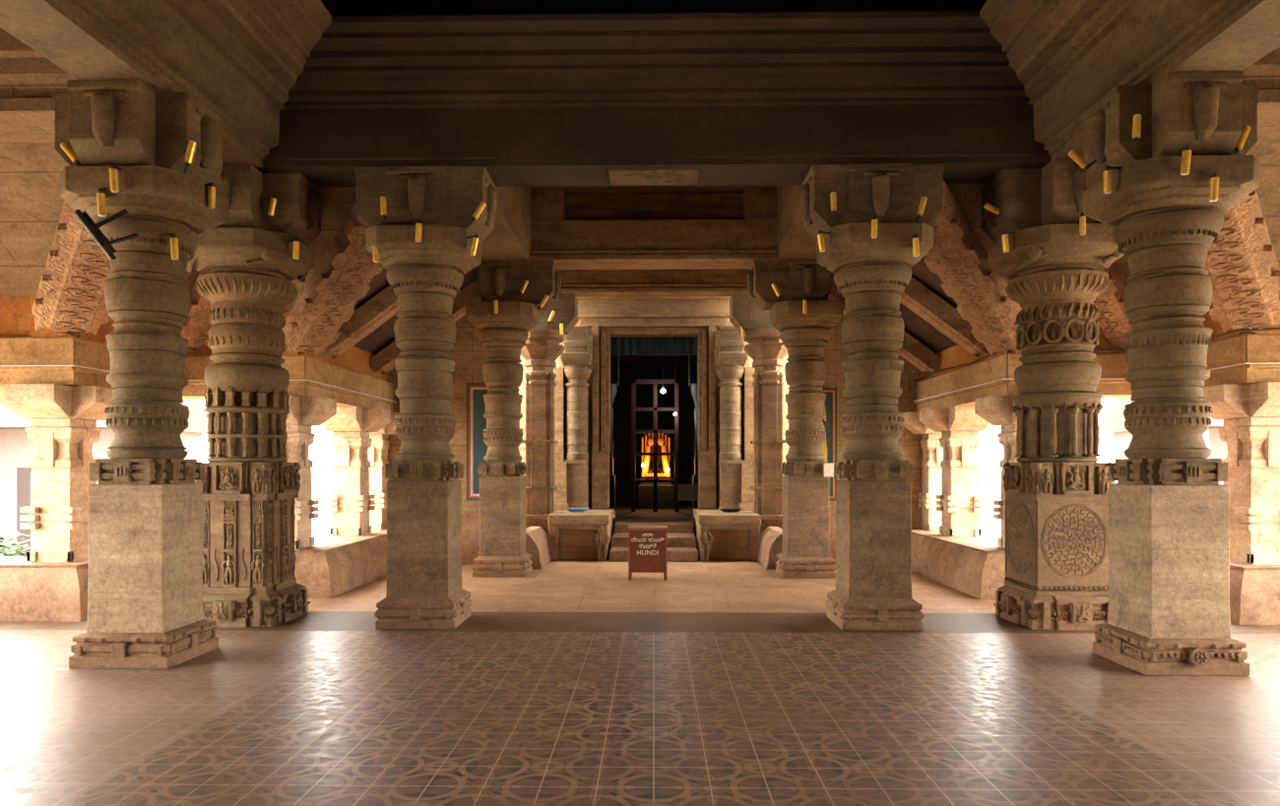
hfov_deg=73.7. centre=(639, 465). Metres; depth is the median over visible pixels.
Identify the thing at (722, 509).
tray
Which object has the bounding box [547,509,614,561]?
stone platform
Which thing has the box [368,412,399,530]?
pillar
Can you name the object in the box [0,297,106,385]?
beam
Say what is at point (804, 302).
spotlight
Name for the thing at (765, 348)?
pillar
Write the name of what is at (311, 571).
stone parapet
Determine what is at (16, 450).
outdoor background
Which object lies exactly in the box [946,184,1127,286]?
ceiling
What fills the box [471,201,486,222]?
spotlight
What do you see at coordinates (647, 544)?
sign
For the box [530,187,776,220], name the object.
ceiling beam
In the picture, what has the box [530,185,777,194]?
ceiling
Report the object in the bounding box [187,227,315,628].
stone pillar
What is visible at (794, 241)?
beam
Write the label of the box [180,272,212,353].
strut
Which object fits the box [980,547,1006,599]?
stone parapet
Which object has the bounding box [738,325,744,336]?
spotlight
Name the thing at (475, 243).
spotlight
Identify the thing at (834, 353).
wall
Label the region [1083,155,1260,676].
stone pillar
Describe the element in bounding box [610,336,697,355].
valance
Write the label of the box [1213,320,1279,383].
beam
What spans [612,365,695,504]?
doorway
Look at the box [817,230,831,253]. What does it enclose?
spotlight
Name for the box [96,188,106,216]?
spotlight
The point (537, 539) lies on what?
stone parapet
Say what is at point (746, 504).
pilaster
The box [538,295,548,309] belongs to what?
spotlight
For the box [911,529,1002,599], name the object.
stone parapet
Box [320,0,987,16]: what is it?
ceiling
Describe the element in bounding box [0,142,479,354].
ceiling
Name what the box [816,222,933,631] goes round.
stone pillar
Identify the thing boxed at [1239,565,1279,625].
stone parapet
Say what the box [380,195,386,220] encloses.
spotlight
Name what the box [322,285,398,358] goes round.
rafter
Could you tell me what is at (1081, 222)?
spotlight
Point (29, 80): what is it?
beam
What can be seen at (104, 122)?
column capital
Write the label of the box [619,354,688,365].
ceiling
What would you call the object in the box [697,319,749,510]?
door frame
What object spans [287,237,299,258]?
spotlight
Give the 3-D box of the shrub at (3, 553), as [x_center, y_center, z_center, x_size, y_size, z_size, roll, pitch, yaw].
[-11.186,1.665,14.356,1.773,1.185,1.920,0,0,1]
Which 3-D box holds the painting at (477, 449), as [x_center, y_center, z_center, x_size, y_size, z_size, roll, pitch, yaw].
[-2.390,-0.360,12.938,0.480,1.780,0.024,0,0,1]
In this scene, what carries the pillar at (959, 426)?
on the stone parapet at (955, 562)
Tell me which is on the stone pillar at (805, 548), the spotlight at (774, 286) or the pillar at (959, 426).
the spotlight at (774, 286)
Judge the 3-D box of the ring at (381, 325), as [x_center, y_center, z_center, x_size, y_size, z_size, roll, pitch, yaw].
[-3.620,-1.780,11.360,0.359,0.258,0.419,0,0,1]
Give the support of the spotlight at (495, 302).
attached to the stone pillar at (503, 335)
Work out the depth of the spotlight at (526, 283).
11.40 m
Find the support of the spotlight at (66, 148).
on the stone pillar at (146, 603)
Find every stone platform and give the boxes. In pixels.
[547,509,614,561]
[693,509,761,562]
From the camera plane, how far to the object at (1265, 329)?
9.47 m
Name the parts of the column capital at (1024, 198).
cross arm, long arm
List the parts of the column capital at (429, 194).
long arm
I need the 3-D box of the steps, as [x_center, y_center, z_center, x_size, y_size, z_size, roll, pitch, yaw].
[0.234,1.260,14.448,1.380,0.480,2.300,0,0,1]
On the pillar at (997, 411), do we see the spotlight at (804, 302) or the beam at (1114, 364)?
the beam at (1114, 364)
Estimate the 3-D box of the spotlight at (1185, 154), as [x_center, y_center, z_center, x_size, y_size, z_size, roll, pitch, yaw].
[3.788,-2.119,5.953,0.059,0.200,0.136,0,0,1]
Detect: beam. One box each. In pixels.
[0,0,331,173]
[0,27,77,142]
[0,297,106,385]
[25,294,115,387]
[181,344,319,399]
[255,10,1050,187]
[282,310,395,412]
[481,187,530,260]
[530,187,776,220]
[776,185,816,259]
[914,344,1021,412]
[979,0,1279,161]
[990,327,1132,398]
[1202,311,1279,386]
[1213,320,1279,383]
[1241,46,1279,134]
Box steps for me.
[609,521,698,562]
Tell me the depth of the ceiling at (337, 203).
8.78 m
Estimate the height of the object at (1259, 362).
0.012 m
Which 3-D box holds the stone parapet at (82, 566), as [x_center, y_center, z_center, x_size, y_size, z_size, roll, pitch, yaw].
[-5.724,1.230,9.329,0.750,0.540,2.270,0,0,1]
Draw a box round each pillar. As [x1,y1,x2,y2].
[0,384,115,562]
[60,165,228,669]
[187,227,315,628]
[285,394,336,550]
[319,406,390,535]
[365,224,481,629]
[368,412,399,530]
[465,301,538,577]
[520,293,577,534]
[729,292,787,534]
[768,300,842,577]
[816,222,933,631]
[901,412,943,530]
[919,405,993,536]
[974,394,1018,548]
[987,223,1123,631]
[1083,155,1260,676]
[1200,382,1279,565]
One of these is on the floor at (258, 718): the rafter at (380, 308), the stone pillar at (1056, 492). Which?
the stone pillar at (1056, 492)
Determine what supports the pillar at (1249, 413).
on the stone parapet at (1260, 586)
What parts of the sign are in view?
lid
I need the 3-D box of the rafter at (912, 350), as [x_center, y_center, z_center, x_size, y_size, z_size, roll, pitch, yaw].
[3.384,-2.026,12.197,1.814,1.401,0.300,0,0,1]
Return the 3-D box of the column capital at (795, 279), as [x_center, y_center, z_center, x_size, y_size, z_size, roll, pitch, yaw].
[2.053,-2.475,11.878,1.169,0.590,1.049,0,0,1]
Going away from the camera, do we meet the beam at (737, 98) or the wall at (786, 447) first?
the beam at (737, 98)
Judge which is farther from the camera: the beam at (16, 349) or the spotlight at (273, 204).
the beam at (16, 349)
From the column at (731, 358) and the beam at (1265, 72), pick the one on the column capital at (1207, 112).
the beam at (1265, 72)
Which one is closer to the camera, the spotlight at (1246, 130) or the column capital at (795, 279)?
the spotlight at (1246, 130)
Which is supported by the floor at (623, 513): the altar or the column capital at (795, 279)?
the altar
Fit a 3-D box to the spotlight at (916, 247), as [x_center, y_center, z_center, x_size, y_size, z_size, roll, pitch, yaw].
[2.469,-1.969,7.632,0.059,0.200,0.076,0,0,19]
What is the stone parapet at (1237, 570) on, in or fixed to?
on the floor at (258, 718)
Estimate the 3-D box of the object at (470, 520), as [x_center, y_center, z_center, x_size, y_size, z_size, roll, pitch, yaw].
[-2.771,1.100,12.927,1.320,0.800,0.080,0,0,1]
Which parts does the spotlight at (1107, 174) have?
mount arm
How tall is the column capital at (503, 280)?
0.590 m
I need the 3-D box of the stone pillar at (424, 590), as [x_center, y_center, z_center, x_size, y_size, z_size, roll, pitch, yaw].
[-2.057,-0.340,8.184,0.940,3.680,0.940,0,0,1]
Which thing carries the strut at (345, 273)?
attached to the column capital at (429, 194)
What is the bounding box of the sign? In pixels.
[627,525,667,580]
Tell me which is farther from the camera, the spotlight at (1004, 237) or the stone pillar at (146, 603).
the spotlight at (1004, 237)
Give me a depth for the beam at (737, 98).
7.76 m
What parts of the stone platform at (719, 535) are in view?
panel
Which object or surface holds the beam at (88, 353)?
on the pillar at (63, 430)
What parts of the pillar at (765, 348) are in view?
bracket arm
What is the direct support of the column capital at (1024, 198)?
on the stone pillar at (1056, 492)
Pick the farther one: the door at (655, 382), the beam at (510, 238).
the door at (655, 382)
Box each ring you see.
[359,324,382,341]
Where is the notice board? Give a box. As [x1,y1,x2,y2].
[677,484,697,501]
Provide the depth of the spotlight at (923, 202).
7.72 m
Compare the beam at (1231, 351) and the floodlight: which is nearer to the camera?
the floodlight
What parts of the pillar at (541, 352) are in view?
bracket arm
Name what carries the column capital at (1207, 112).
on the stone pillar at (1169, 597)
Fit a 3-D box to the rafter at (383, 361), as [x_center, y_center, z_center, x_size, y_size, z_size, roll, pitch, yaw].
[-2.987,-2.026,12.300,1.814,1.401,0.300,0,0,1]
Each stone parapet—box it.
[0,557,80,622]
[72,559,88,622]
[294,546,330,597]
[310,529,386,597]
[525,526,550,570]
[757,526,782,570]
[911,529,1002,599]
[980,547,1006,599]
[1229,561,1249,625]
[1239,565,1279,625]
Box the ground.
[312,487,1000,540]
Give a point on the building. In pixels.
(1113, 423)
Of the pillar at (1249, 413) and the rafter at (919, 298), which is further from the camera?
the rafter at (919, 298)
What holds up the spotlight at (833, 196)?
attached to the column capital at (889, 192)
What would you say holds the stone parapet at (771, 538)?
on the floor at (258, 718)
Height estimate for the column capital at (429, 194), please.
0.590 m
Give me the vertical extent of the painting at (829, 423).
1.700 m
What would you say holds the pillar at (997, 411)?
on the stone parapet at (993, 571)
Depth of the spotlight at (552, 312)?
13.59 m
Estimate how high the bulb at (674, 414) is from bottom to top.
1.612 m
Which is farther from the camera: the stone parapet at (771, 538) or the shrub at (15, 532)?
the shrub at (15, 532)
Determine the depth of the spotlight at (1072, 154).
6.49 m
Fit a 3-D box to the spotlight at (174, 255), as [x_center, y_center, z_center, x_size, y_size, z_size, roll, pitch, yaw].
[-3.530,-1.659,6.454,0.064,0.218,0.119,0,0,-44]
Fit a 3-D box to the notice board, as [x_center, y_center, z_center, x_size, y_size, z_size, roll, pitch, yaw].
[0.876,0.500,15.738,0.360,0.300,0.020,0,0,1]
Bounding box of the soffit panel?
[608,168,699,185]
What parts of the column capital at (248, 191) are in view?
long arm, cross arm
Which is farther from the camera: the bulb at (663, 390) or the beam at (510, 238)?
the bulb at (663, 390)
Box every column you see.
[560,326,592,511]
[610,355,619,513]
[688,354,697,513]
[715,325,747,511]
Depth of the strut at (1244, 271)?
7.53 m
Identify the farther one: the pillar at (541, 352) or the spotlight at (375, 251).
the pillar at (541, 352)
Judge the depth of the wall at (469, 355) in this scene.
12.96 m
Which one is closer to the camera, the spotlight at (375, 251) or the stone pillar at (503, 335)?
the spotlight at (375, 251)
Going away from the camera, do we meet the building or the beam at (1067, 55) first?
the beam at (1067, 55)
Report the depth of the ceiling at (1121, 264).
9.06 m
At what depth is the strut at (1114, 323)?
9.22 m
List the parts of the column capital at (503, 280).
long arm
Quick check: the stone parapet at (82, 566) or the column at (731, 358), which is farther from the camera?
the column at (731, 358)
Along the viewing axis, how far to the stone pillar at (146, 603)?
6.40 m
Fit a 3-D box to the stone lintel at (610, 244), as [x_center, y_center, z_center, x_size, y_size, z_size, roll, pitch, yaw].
[0.191,-3.045,11.753,3.340,0.550,0.590,0,0,1]
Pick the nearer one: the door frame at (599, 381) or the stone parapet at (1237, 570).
the stone parapet at (1237, 570)
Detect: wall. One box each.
[386,315,486,511]
[518,354,615,535]
[692,353,789,535]
[821,313,923,529]
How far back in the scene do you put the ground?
37.86 m
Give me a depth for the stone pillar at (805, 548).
11.44 m
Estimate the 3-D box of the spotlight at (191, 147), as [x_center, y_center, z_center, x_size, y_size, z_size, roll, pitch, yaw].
[-3.340,-2.274,6.306,0.142,0.247,0.054,0,0,19]
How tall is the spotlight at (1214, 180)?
0.200 m
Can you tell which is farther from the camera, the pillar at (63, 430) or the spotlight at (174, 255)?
the pillar at (63, 430)
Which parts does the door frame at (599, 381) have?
moulding, moulding, moulding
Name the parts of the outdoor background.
door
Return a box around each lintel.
[529,219,778,269]
[558,268,749,297]
[576,296,730,337]
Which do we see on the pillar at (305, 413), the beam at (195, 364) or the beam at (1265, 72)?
the beam at (195, 364)
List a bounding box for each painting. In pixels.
[466,383,487,500]
[821,387,836,501]
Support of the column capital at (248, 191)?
on the stone pillar at (250, 490)
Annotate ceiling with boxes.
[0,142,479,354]
[184,262,198,288]
[188,187,356,313]
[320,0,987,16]
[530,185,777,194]
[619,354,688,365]
[832,134,1279,353]
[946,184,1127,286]
[1113,255,1212,303]
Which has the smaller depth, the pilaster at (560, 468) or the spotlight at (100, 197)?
the spotlight at (100, 197)
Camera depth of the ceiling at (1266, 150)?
7.63 m
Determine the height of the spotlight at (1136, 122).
0.200 m
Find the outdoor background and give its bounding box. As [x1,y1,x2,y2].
[0,399,208,557]
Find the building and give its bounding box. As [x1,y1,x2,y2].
[1098,398,1227,485]
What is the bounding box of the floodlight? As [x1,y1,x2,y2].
[73,208,137,260]
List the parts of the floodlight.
glass, arm, arm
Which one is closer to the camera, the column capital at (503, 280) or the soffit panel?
the soffit panel
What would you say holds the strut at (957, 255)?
attached to the column capital at (889, 192)
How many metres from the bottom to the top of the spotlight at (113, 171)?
0.200 m
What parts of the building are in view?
post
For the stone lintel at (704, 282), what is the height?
0.550 m
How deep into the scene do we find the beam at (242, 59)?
6.45 m
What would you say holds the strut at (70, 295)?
on the beam at (16, 349)
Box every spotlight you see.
[60,141,81,165]
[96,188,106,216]
[109,163,121,192]
[168,233,179,260]
[183,139,196,174]
[204,182,215,208]
[267,194,279,216]
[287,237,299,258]
[372,245,379,262]
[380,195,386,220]
[415,219,423,242]
[465,234,478,255]
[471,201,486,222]
[493,297,498,314]
[518,280,528,296]
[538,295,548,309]
[547,310,555,323]
[559,320,563,334]
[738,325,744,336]
[771,283,780,302]
[802,297,807,314]
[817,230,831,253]
[830,192,836,216]
[871,215,877,238]
[912,234,919,256]
[915,196,927,220]
[983,202,999,214]
[1001,230,1015,253]
[1068,149,1096,170]
[1077,212,1086,235]
[1102,165,1122,193]
[1129,114,1141,145]
[1177,145,1191,175]
[1209,172,1218,201]
[1232,126,1250,153]
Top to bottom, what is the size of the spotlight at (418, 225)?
0.200 m
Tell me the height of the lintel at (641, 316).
1.000 m
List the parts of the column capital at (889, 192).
long arm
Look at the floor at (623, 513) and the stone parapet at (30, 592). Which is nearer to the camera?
the stone parapet at (30, 592)
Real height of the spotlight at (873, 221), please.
0.200 m
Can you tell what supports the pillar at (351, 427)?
on the stone parapet at (353, 561)
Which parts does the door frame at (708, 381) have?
moulding, moulding, moulding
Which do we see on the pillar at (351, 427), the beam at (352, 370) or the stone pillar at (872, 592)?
the beam at (352, 370)
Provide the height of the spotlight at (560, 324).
0.216 m
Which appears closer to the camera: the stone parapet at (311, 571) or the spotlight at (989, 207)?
the spotlight at (989, 207)
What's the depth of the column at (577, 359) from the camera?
14.68 m
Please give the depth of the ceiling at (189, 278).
9.29 m
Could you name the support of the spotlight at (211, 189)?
attached to the stone pillar at (146, 603)
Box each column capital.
[52,79,224,192]
[215,164,320,246]
[354,165,497,265]
[476,259,561,311]
[746,258,831,310]
[799,162,944,264]
[981,159,1102,243]
[1081,71,1259,188]
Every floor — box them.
[0,556,1279,805]
[614,504,693,522]
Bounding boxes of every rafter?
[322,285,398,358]
[369,278,481,375]
[828,277,941,374]
[899,276,989,357]
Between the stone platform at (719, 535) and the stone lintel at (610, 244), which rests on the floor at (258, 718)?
the stone platform at (719, 535)
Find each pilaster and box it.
[554,367,569,511]
[739,367,754,511]
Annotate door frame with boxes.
[558,320,610,510]
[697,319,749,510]
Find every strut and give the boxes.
[31,199,111,337]
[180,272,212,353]
[281,202,383,357]
[924,181,1022,355]
[1093,262,1132,352]
[1205,190,1279,335]
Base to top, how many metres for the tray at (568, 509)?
0.055 m
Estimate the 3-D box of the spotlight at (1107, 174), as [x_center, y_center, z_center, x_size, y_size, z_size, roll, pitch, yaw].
[3.466,-2.093,6.245,0.152,0.200,0.069,0,0,1]
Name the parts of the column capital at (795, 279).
long arm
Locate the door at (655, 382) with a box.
[631,379,678,511]
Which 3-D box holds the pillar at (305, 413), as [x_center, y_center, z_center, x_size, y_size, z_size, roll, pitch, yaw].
[-4.118,0.092,9.988,0.967,1.755,0.967,0,0,1]
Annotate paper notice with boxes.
[824,463,833,476]
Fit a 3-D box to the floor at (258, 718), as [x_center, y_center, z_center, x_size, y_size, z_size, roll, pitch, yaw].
[0.078,1.650,4.799,15.800,0.300,21.600,0,0,1]
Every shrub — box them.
[0,529,30,557]
[0,534,25,557]
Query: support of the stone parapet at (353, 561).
on the floor at (258, 718)
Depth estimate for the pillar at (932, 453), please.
12.55 m
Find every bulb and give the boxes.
[660,355,665,393]
[673,355,676,415]
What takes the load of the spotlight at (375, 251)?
attached to the stone pillar at (424, 590)
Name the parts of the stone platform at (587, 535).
panel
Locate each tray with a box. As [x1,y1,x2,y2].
[566,508,587,511]
[719,508,741,511]
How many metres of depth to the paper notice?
11.34 m
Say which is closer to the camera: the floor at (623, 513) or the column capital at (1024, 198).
the column capital at (1024, 198)
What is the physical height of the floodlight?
0.363 m
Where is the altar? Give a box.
[638,433,673,509]
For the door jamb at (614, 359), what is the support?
on the floor at (623, 513)
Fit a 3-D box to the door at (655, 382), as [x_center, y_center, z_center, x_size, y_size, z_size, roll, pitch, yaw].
[0.333,-0.445,18.997,1.050,2.950,0.100,0,0,1]

